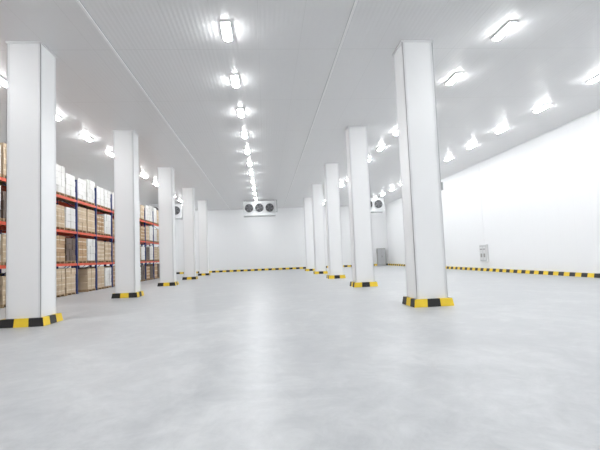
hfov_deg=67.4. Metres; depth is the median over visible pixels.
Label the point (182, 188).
trim
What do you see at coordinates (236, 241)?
wall
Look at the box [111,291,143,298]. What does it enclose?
guard
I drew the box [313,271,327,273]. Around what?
guard
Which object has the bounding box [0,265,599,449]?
floor
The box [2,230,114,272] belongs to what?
wall
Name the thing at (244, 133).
ceiling lamp
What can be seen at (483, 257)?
cover
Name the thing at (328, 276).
guard
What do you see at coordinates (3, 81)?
ceiling lamp
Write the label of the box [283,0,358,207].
trim
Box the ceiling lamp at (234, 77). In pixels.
[230,74,239,86]
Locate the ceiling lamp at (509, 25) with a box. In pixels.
[491,21,517,40]
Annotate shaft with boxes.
[115,131,139,292]
[159,168,175,282]
[183,188,195,276]
[198,201,208,273]
[303,198,314,268]
[311,184,324,270]
[324,164,341,274]
[346,127,372,281]
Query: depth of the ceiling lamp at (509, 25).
12.26 m
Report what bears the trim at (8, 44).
attached to the column at (23, 115)
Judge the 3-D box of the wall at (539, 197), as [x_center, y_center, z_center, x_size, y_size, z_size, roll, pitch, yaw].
[13.243,-1.113,23.959,0.200,7.500,63.500,-2,-4,-4]
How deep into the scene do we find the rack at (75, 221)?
25.32 m
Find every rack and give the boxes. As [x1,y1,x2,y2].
[0,142,159,307]
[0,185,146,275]
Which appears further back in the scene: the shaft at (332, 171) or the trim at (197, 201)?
the trim at (197, 201)
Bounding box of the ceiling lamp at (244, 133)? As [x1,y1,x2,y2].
[241,131,247,137]
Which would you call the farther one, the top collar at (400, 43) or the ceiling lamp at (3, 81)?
the ceiling lamp at (3, 81)
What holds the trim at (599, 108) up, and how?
attached to the wall at (539, 197)
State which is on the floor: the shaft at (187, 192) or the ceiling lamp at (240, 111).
the shaft at (187, 192)
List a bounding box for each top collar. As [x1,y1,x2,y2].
[5,41,56,57]
[392,40,432,55]
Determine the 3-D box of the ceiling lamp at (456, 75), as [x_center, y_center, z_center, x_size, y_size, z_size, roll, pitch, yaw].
[5.372,-5.080,15.689,0.250,0.111,0.950,-2,-4,-4]
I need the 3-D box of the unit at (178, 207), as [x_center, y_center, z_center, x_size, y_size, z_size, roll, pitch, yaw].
[-13.574,-1.405,45.955,3.530,1.700,0.996,-2,-4,-4]
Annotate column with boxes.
[8,43,54,318]
[394,42,444,298]
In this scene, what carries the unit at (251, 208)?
hanging from the ceiling
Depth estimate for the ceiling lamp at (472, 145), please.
25.93 m
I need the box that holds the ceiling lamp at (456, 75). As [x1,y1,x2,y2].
[445,72,462,84]
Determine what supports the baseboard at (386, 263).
attached to the wall at (236, 241)
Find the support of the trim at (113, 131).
attached to the shaft at (123, 141)
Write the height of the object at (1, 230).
6.488 m
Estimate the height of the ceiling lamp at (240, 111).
0.111 m
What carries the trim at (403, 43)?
attached to the column at (417, 54)
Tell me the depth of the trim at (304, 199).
45.79 m
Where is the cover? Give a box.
[479,245,486,260]
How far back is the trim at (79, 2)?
14.16 m
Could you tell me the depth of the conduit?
12.76 m
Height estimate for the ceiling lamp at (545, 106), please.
0.111 m
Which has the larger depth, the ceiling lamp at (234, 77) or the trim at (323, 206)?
the trim at (323, 206)
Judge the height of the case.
1.150 m
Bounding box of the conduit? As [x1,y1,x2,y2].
[432,47,442,190]
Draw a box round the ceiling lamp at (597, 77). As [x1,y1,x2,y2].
[586,74,599,83]
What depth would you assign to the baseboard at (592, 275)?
25.52 m
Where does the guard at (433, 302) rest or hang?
on the floor
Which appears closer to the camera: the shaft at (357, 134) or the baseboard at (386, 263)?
the shaft at (357, 134)
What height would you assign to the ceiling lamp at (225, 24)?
0.111 m
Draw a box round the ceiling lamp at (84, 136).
[80,134,92,140]
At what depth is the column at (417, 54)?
12.62 m
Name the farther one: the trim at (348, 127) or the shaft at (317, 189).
the shaft at (317, 189)
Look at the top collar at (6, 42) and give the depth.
11.98 m
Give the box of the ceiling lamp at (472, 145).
[466,144,477,148]
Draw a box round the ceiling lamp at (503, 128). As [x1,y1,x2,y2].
[495,127,508,133]
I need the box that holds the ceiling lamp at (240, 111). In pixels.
[237,108,243,116]
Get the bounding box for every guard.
[0,313,62,327]
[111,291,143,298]
[157,281,178,285]
[182,276,197,279]
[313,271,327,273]
[326,275,345,278]
[350,281,377,286]
[402,296,453,307]
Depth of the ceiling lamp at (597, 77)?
16.23 m
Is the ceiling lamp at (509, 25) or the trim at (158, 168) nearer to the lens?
the ceiling lamp at (509, 25)
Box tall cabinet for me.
[376,248,385,265]
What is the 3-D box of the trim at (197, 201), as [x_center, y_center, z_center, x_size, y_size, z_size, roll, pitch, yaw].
[-9.749,1.215,45.377,0.862,7.290,0.862,-2,-4,-4]
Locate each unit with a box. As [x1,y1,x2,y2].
[149,202,182,219]
[243,200,277,216]
[370,197,384,212]
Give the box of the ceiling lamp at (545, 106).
[533,104,551,112]
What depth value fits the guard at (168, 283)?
27.98 m
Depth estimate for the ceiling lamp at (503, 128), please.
22.63 m
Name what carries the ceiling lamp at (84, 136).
attached to the ceiling
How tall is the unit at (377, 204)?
1.700 m
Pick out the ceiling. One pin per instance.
(282, 53)
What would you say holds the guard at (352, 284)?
on the floor
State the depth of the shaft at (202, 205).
44.99 m
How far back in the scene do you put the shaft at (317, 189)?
37.51 m
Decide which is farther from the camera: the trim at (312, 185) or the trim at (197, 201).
the trim at (197, 201)
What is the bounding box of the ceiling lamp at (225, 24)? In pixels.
[220,20,232,40]
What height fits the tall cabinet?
2.100 m
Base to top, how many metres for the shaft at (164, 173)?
7.500 m
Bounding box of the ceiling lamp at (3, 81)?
[0,76,6,86]
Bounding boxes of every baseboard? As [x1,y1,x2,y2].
[176,263,387,273]
[388,264,599,277]
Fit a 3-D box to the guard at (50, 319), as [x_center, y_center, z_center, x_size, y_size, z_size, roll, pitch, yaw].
[-7.086,2.517,11.899,1.110,0.210,1.110,-2,-4,-4]
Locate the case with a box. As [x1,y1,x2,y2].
[479,245,488,261]
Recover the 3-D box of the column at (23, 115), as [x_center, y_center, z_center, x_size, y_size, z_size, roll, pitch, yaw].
[-7.232,-1.116,12.153,0.850,7.500,0.850,-2,-4,-4]
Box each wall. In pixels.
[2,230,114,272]
[143,205,388,271]
[386,110,599,273]
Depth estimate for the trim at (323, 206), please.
54.33 m
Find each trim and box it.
[6,43,55,318]
[75,0,230,209]
[113,131,140,292]
[158,168,176,282]
[182,188,195,276]
[195,206,324,210]
[197,201,208,273]
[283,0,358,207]
[303,199,314,267]
[311,185,325,270]
[324,164,342,274]
[345,127,374,282]
[385,108,599,204]
[394,42,447,298]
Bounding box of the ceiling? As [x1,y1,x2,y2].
[0,0,599,209]
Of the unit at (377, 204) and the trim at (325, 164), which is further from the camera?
the unit at (377, 204)
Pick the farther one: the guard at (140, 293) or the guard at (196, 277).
the guard at (196, 277)
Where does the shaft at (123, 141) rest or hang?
on the floor

